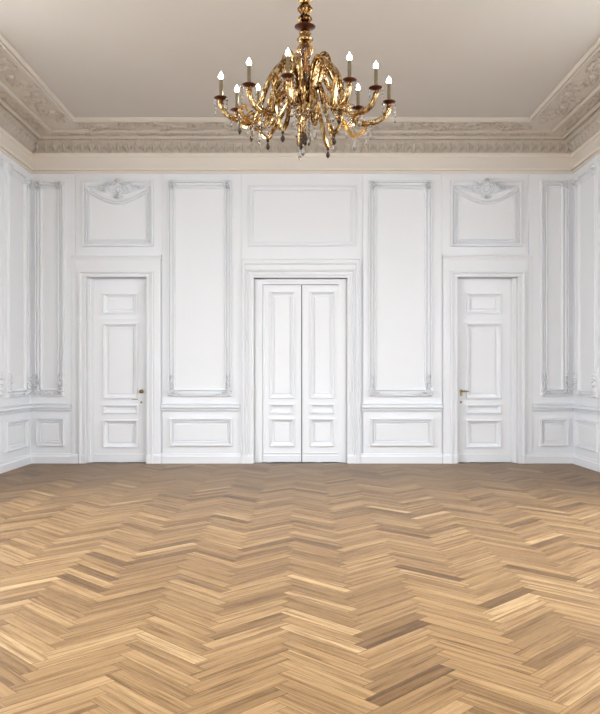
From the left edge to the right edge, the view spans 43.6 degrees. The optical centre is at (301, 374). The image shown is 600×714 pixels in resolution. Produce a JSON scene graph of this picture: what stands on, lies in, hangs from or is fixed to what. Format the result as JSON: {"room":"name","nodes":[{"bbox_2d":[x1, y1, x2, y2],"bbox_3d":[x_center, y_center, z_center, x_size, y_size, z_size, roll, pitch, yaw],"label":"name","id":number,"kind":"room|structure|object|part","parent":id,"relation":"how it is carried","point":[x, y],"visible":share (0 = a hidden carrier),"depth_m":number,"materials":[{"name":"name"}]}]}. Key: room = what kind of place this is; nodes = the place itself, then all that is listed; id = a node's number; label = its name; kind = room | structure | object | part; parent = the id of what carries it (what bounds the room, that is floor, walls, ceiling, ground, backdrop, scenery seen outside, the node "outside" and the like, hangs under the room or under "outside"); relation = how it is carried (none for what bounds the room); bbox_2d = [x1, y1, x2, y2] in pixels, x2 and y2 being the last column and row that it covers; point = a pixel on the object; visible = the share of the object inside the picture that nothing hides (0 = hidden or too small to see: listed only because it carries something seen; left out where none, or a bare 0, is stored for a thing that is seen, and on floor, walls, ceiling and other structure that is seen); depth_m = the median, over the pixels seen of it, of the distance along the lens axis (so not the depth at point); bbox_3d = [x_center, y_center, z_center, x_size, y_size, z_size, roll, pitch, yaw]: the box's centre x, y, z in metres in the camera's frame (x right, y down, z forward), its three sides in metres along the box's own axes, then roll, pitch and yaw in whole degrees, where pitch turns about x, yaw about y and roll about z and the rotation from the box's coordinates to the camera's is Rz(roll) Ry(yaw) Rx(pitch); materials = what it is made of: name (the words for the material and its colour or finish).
{"room":"historic interior","nodes":[
{"label":"historic interior","id":0,"kind":"room"},
{"bbox_2d":[0,151,30,461],"bbox_3d":[-3.958,-1.054,3.625,0.220,4.607,14.050,0,0,0],"label":"wall","id":1,"kind":"structure","parent":0,"point":[16,187],"depth_m":10.04,"materials":[{"name":"white paint"}]},
{"bbox_2d":[0,423,0,453],"bbox_3d":[-3.827,0.808,9.105,0.043,0.395,0.770,0,0,0],"label":"trim","id":2,"kind":"structure","parent":1,"relation":"attached to","point":[0,423],"depth_m":9.47,"materials":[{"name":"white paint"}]},
{"bbox_2d":[0,156,4,398],"bbox_3d":[-3.800,-1.224,9.105,0.096,3.044,0.790,0,0,0],"label":"trim","id":3,"kind":"structure","parent":1,"relation":"attached to","point":[1,158],"depth_m":9.47,"materials":[{"name":"white paint"}]},
{"bbox_2d":[0,453,31,473],"bbox_3d":[-3.833,1.180,3.610,0.030,0.139,14.020,0,0,0],"label":"baseboard","id":4,"kind":"structure","parent":1,"relation":"attached to","point":[17,462],"depth_m":10.00,"materials":[{"name":"white paint"}]},
{"bbox_2d":[4,419,28,452],"bbox_3d":[-3.827,0.808,10.085,0.043,0.395,0.770,0,0,0],"label":"trim","id":5,"kind":"structure","parent":1,"relation":"attached to","point":[13,435],"depth_m":10.05,"materials":[{"name":"white paint"}]},
{"bbox_2d":[0,403,32,414],"bbox_3d":[-3.815,0.456,3.610,0.066,0.116,14.020,0,0,0],"label":"chair rail","id":6,"kind":"object","parent":1,"relation":"attached to","point":[18,408],"visible":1,"depth_m":9.99,"materials":[{"name":"white paint"}]},
{"bbox_2d":[4,163,32,397],"bbox_3d":[-3.800,-1.224,10.085,0.096,3.044,0.790,0,0,0],"label":"trim","id":7,"kind":"structure","parent":1,"relation":"attached to","point":[9,170],"depth_m":9.97,"materials":[{"name":"white paint"}]},
{"bbox_2d":[0,33,74,172],"bbox_3d":[-3.403,-3.108,3.625,0.890,0.497,14.050,0,0,0],"label":"crown molding","id":8,"kind":"structure","parent":1,"relation":"attached to","point":[29,110],"depth_m":9.36,"materials":[{"name":"paint"}]},
{"bbox_2d":[0,462,599,713],"bbox_3d":[0.000,1.280,3.675,7.696,0.060,14.150,0,0,0],"label":"floor","id":9,"kind":"structure","parent":0,"point":[324,587],"depth_m":4.39,"materials":[{"name":"brown wood"}]},
{"bbox_2d":[0,0,599,116],"bbox_3d":[0.000,-3.432,3.625,7.696,0.150,14.050,0,0,0],"label":"ceiling","id":10,"kind":"structure","parent":0,"point":[99,58],"depth_m":7.71,"materials":[{"name":"paint"}]},
{"bbox_2d":[213,0,396,159],"bbox_3d":[0.029,-2.459,5.303,1.278,1.792,0.831,0,0,0],"label":"chandelier","id":11,"kind":"object","parent":10,"relation":"hanging from","point":[300,84],"visible":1,"depth_m":5.20,"materials":[{"name":"gold metal"}]},
{"bbox_3d":[-0.301,-1.976,5.263,0.576,0.456,0.065,0,0,-8],"label":"arm","id":12,"kind":"part","parent":11,"relation":"part of","materials":[{"name":"gold metal"}]},
{"bbox_3d":[-0.248,-1.967,5.423,0.527,0.393,0.065,0,0,23],"label":"arm","id":13,"kind":"part","parent":11,"relation":"part of","materials":[{"name":"gold metal"}]},
{"bbox_3d":[-0.180,-1.993,5.462,0.450,0.342,0.064,0,0,40],"label":"arm","id":14,"kind":"part","parent":11,"relation":"part of","materials":[{"name":"gold metal"}]},
{"bbox_3d":[-0.182,-1.983,5.131,0.463,0.448,0.064,0,0,-39],"label":"arm","id":15,"kind":"part","parent":11,"relation":"part of","materials":[{"name":"gold metal"}]},
{"bbox_3d":[-0.053,-1.999,5.094,0.066,0.410,0.368,0,0,18],"label":"arm","id":16,"kind":"part","parent":11,"relation":"part of","materials":[{"name":"gold metal"}]},
{"bbox_3d":[0.021,-2.456,5.300,0.150,0.042,0.150,0,0,0],"label":"stem dish","id":17,"kind":"part","parent":11,"relation":"part of","materials":[{"name":"brown metal"}]},
{"bbox_3d":[0.021,-2.707,5.300,0.101,0.452,0.101,0,0,-22],"label":"stem","id":18,"kind":"part","parent":11,"relation":"part of","materials":[{"name":"gold metal"}]},
{"bbox_3d":[0.021,-1.935,5.300,0.215,0.053,0.205,0,0,0],"label":"lamp shade","id":19,"kind":"part","parent":11,"relation":"part of","materials":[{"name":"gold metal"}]},
{"bbox_3d":[0.194,-1.995,5.125,0.066,0.423,0.424,0,0,-43],"label":"arm","id":20,"kind":"part","parent":11,"relation":"part of","materials":[{"name":"gold metal"}]},
{"bbox_3d":[0.247,-1.987,5.448,0.470,0.347,0.064,0,0,-35],"label":"arm","id":21,"kind":"part","parent":11,"relation":"part of","materials":[{"name":"gold metal"}]},
{"bbox_3d":[0.283,-1.984,5.167,0.515,0.437,0.065,0,0,26],"label":"arm","id":22,"kind":"part","parent":11,"relation":"part of","materials":[{"name":"gold metal"}]},
{"bbox_3d":[0.346,-1.965,5.328,0.587,0.398,0.064,0,0,-4],"label":"arm","id":23,"kind":"part","parent":11,"relation":"part of","materials":[{"name":"gold metal"}]},
{"bbox_2d":[30,174,573,462],"bbox_3d":[0.000,-1.054,10.743,7.704,4.607,0.254,0,0,0],"label":"wall","id":24,"kind":"structure","parent":0,"point":[277,215],"depth_m":10.62,"materials":[{"name":"white paint"}]},
{"bbox_2d":[33,180,64,395],"bbox_3d":[-3.568,-1.221,10.572,0.438,3.039,0.096,0,0,0],"label":"trim","id":25,"kind":"structure","parent":24,"relation":"attached to","point":[39,185],"depth_m":10.59,"materials":[{"name":"white paint"}]},
{"bbox_2d":[35,418,64,445],"bbox_3d":[-3.561,0.808,10.598,0.405,0.395,0.043,0,0,0],"label":"trim","id":26,"kind":"structure","parent":24,"relation":"attached to","point":[50,426],"depth_m":10.61,"materials":[{"name":"white paint"}]},
{"bbox_2d":[30,403,70,410],"bbox_3d":[-3.557,0.456,10.587,0.582,0.116,0.066,0,0,0],"label":"chair rail","id":27,"kind":"object","parent":24,"relation":"attached to","point":[36,406],"visible":0.88,"depth_m":10.59,"materials":[{"name":"white paint"}]},
{"bbox_2d":[71,255,161,463],"bbox_3d":[-2.627,-0.225,10.683,1.278,2.949,0.234,0,0,0],"label":"door frame","id":28,"kind":"structure","parent":24,"relation":"attached to","point":[84,267],"depth_m":10.60,"materials":[{"name":"white paint"}]},
{"bbox_2d":[82,178,153,246],"bbox_3d":[-2.608,-2.304,10.591,1.008,0.972,0.090,0,0,0],"label":"trim","id":29,"kind":"structure","parent":24,"relation":"attached to","point":[117,194],"depth_m":10.61,"materials":[{"name":"white paint"}]},
{"bbox_2d":[93,280,145,461],"bbox_3d":[-2.591,-0.059,10.698,0.777,2.605,0.150,0,0,0],"label":"door","id":30,"kind":"structure","parent":24,"relation":"in","point":[119,306],"depth_m":10.70,"materials":[{"name":"white paint"}]},
{"bbox_3d":[-2.590,0.839,10.709,0.504,0.405,0.074,0,0,0],"label":"panel moulding","id":31,"kind":"part","parent":30,"relation":"part of","materials":[{"name":"white paint"}]},
{"bbox_3d":[-2.591,0.487,10.709,0.513,0.138,0.074,0,0,0],"label":"panel moulding","id":32,"kind":"part","parent":30,"relation":"part of","materials":[{"name":"white paint"}]},
{"bbox_3d":[-2.590,-0.197,10.709,0.504,1.081,0.074,0,0,0],"label":"panel moulding","id":33,"kind":"part","parent":30,"relation":"part of","materials":[{"name":"white paint"}]},
{"bbox_3d":[-2.593,-1.017,10.709,0.498,0.300,0.074,0,0,0],"label":"panel moulding","id":34,"kind":"part","parent":30,"relation":"part of","materials":[{"name":"white paint"}]},
{"bbox_3d":[-2.587,1.183,10.693,0.749,0.117,0.010,0,0,0],"label":"kick rail","id":35,"kind":"part","parent":30,"relation":"part of","materials":[{"name":"white paint"}]},
{"bbox_2d":[167,180,231,395],"bbox_3d":[-1.444,-1.224,10.568,0.926,3.044,0.096,0,0,0],"label":"trim","id":36,"kind":"structure","parent":24,"relation":"attached to","point":[173,185],"depth_m":10.59,"materials":[{"name":"white paint"}]},
{"bbox_2d":[169,418,231,445],"bbox_3d":[-1.430,0.808,10.594,0.889,0.395,0.043,0,0,0],"label":"trim","id":37,"kind":"structure","parent":24,"relation":"attached to","point":[183,432],"depth_m":10.61,"materials":[{"name":"white paint"}]},
{"bbox_2d":[161,403,239,410],"bbox_3d":[-1.433,0.456,10.583,1.105,0.116,0.066,0,0,0],"label":"chair rail","id":38,"kind":"object","parent":24,"relation":"attached to","point":[165,406],"visible":1,"depth_m":10.59,"materials":[{"name":"white paint"}]},
{"bbox_2d":[241,258,359,463],"bbox_3d":[-0.021,-0.203,10.675,1.690,2.905,0.211,0,0,0],"label":"door frame","id":39,"kind":"structure","parent":24,"relation":"attached to","point":[251,268],"depth_m":10.60,"materials":[{"name":"white paint"}]},
{"bbox_2d":[263,285,338,461],"bbox_3d":[-0.004,-0.021,10.724,1.115,2.528,0.101,0,0,0],"label":"door","id":40,"kind":"structure","parent":24,"relation":"in","point":[301,322],"depth_m":10.70,"materials":[{"name":"white paint"}]},
{"bbox_3d":[-0.284,0.819,10.711,0.368,0.410,0.074,0,0,0],"label":"panel moulding","id":41,"kind":"part","parent":40,"relation":"part of","materials":[{"name":"white paint"}]},
{"bbox_3d":[-0.284,0.484,10.711,0.368,0.149,0.074,0,0,0],"label":"panel moulding","id":42,"kind":"part","parent":40,"relation":"part of","materials":[{"name":"white paint"}]},
{"bbox_3d":[-0.284,-0.427,10.711,0.368,1.534,0.074,0,0,0],"label":"panel moulding","id":43,"kind":"part","parent":40,"relation":"part of","materials":[{"name":"white paint"}]},
{"bbox_3d":[-0.285,-0.021,10.693,0.543,2.516,0.014,0,0,0],"label":"edge moulding","id":44,"kind":"part","parent":40,"relation":"part of","materials":[{"name":"white paint"}]},
{"bbox_3d":[0.278,-0.021,10.693,0.544,2.516,0.014,0,0,0],"label":"edge moulding","id":45,"kind":"part","parent":40,"relation":"part of","materials":[{"name":"white paint"}]},
{"bbox_3d":[0.288,0.819,10.711,0.365,0.410,0.074,0,0,0],"label":"panel moulding","id":46,"kind":"part","parent":40,"relation":"part of","materials":[{"name":"white paint"}]},
{"bbox_3d":[0.288,0.484,10.711,0.365,0.149,0.074,0,0,0],"label":"panel moulding","id":47,"kind":"part","parent":40,"relation":"part of","materials":[{"name":"white paint"}]},
{"bbox_3d":[0.288,-0.427,10.711,0.365,1.534,0.074,0,0,0],"label":"panel moulding","id":48,"kind":"part","parent":40,"relation":"part of","materials":[{"name":"white paint"}]},
{"bbox_2d":[31,117,572,173],"bbox_3d":[0.000,-3.108,10.205,7.696,0.497,0.890,0,0,0],"label":"crown molding","id":49,"kind":"structure","parent":24,"relation":"attached to","point":[83,145],"depth_m":10.59,"materials":[{"name":"paint"}]},
{"bbox_2d":[31,453,572,463],"bbox_3d":[0.000,1.180,10.603,7.696,0.139,0.034,0,0,0],"label":"baseboard","id":50,"kind":"structure","parent":24,"relation":"attached to","point":[166,458],"depth_m":10.59,"materials":[{"name":"white paint"}]},
{"bbox_2d":[248,185,355,246],"bbox_3d":[0.000,-2.257,10.633,1.534,0.865,0.034,0,0,0],"label":"trim","id":51,"kind":"structure","parent":24,"relation":"attached to","point":[251,188],"depth_m":10.62,"materials":[{"name":"white paint"}]},
{"bbox_2d":[368,180,432,395],"bbox_3d":[1.392,-1.224,10.568,0.917,3.044,0.096,0,0,0],"label":"trim","id":52,"kind":"structure","parent":24,"relation":"attached to","point":[426,185],"depth_m":10.59,"materials":[{"name":"white paint"}]},
{"bbox_2d":[370,418,432,445],"bbox_3d":[1.409,0.808,10.594,0.886,0.395,0.043,0,0,0],"label":"trim","id":53,"kind":"structure","parent":24,"relation":"attached to","point":[384,432],"depth_m":10.61,"materials":[{"name":"white paint"}]},
{"bbox_2d":[362,403,442,410],"bbox_3d":[1.415,0.456,10.583,1.140,0.116,0.066,0,0,0],"label":"chair rail","id":54,"kind":"object","parent":24,"relation":"attached to","point":[365,406],"visible":1,"depth_m":10.59,"materials":[{"name":"white paint"}]},
{"bbox_2d":[458,280,510,461],"bbox_3d":[2.592,-0.059,10.706,0.777,2.605,0.134,0,0,0],"label":"door","id":55,"kind":"structure","parent":24,"relation":"in","point":[484,306],"depth_m":10.70,"materials":[{"name":"white paint"}]},
{"bbox_3d":[2.590,0.839,10.709,0.504,0.405,0.074,0,0,0],"label":"panel moulding","id":56,"kind":"part","parent":55,"relation":"part of","materials":[{"name":"white paint"}]},
{"bbox_3d":[2.591,0.487,10.709,0.513,0.138,0.074,0,0,0],"label":"panel moulding","id":57,"kind":"part","parent":55,"relation":"part of","materials":[{"name":"white paint"}]},
{"bbox_3d":[2.590,-0.197,10.709,0.504,1.081,0.074,0,0,0],"label":"panel moulding","id":58,"kind":"part","parent":55,"relation":"part of","materials":[{"name":"white paint"}]},
{"bbox_3d":[2.593,-1.017,10.709,0.498,0.300,0.074,0,0,0],"label":"panel moulding","id":59,"kind":"part","parent":55,"relation":"part of","materials":[{"name":"white paint"}]},
{"bbox_3d":[2.596,1.183,10.693,0.749,0.117,0.010,0,0,0],"label":"kick rail","id":60,"kind":"part","parent":55,"relation":"part of","materials":[{"name":"white paint"}]},
{"bbox_2d":[450,178,521,246],"bbox_3d":[2.608,-2.304,10.591,1.008,0.972,0.090,0,0,0],"label":"trim","id":61,"kind":"structure","parent":24,"relation":"attached to","point":[486,194],"depth_m":10.61,"materials":[{"name":"white paint"}]},
{"bbox_2d":[442,255,532,463],"bbox_3d":[2.627,-0.225,10.683,1.278,2.949,0.234,0,0,0],"label":"door frame","id":62,"kind":"structure","parent":24,"relation":"attached to","point":[454,267],"depth_m":10.60,"materials":[{"name":"white paint"}]},
{"bbox_2d":[533,403,573,410],"bbox_3d":[3.557,0.456,10.587,0.582,0.116,0.066,0,0,0],"label":"chair rail","id":63,"kind":"object","parent":24,"relation":"attached to","point":[536,406],"visible":0.88,"depth_m":10.59,"materials":[{"name":"white paint"}]},
{"bbox_2d":[540,418,568,445],"bbox_3d":[3.568,0.808,10.598,0.405,0.395,0.043,0,0,0],"label":"trim","id":64,"kind":"structure","parent":24,"relation":"attached to","point":[553,426],"depth_m":10.61,"materials":[{"name":"white paint"}]},
{"bbox_2d":[540,180,570,395],"bbox_3d":[3.575,-1.228,10.575,0.424,3.053,0.089,0,0,0],"label":"trim","id":65,"kind":"structure","parent":24,"relation":"attached to","point":[565,389],"depth_m":10.59,"materials":[{"name":"white paint"}]},
{"bbox_2d":[573,154,599,460],"bbox_3d":[3.958,-1.054,3.625,0.220,4.607,14.050,0,0,0],"label":"wall","id":66,"kind":"structure","parent":0,"point":[587,187],"depth_m":10.11,"materials":[{"name":"white paint"}]},
{"bbox_2d":[529,37,599,172],"bbox_3d":[3.403,-3.108,3.625,0.890,0.497,14.050,0,0,0],"label":"crown molding","id":67,"kind":"structure","parent":66,"relation":"attached to","point":[571,110],"depth_m":9.39,"materials":[{"name":"paint"}]},
{"bbox_2d":[571,163,599,397],"bbox_3d":[3.800,-1.224,10.085,0.096,3.044,0.790,0,0,0],"label":"trim","id":68,"kind":"structure","parent":66,"relation":"attached to","point":[594,170],"depth_m":9.97,"materials":[{"name":"white paint"}]},
{"bbox_2d":[571,403,599,414],"bbox_3d":[3.815,0.456,3.610,0.066,0.116,14.020,0,0,0],"label":"chair rail","id":69,"kind":"object","parent":66,"relation":"attached to","point":[585,408],"visible":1,"depth_m":10.08,"materials":[{"name":"white paint"}]},
{"bbox_2d":[572,453,599,471],"bbox_3d":[3.833,1.180,3.610,0.030,0.139,14.020,0,0,0],"label":"baseboard","id":70,"kind":"structure","parent":66,"relation":"attached to","point":[586,462],"depth_m":10.07,"materials":[{"name":"white paint"}]},
{"bbox_2d":[575,419,599,452],"bbox_3d":[3.827,0.808,10.085,0.043,0.395,0.770,0,0,0],"label":"trim","id":71,"kind":"structure","parent":66,"relation":"attached to","point":[590,435],"depth_m":10.05,"materials":[{"name":"white paint"}]}
]}

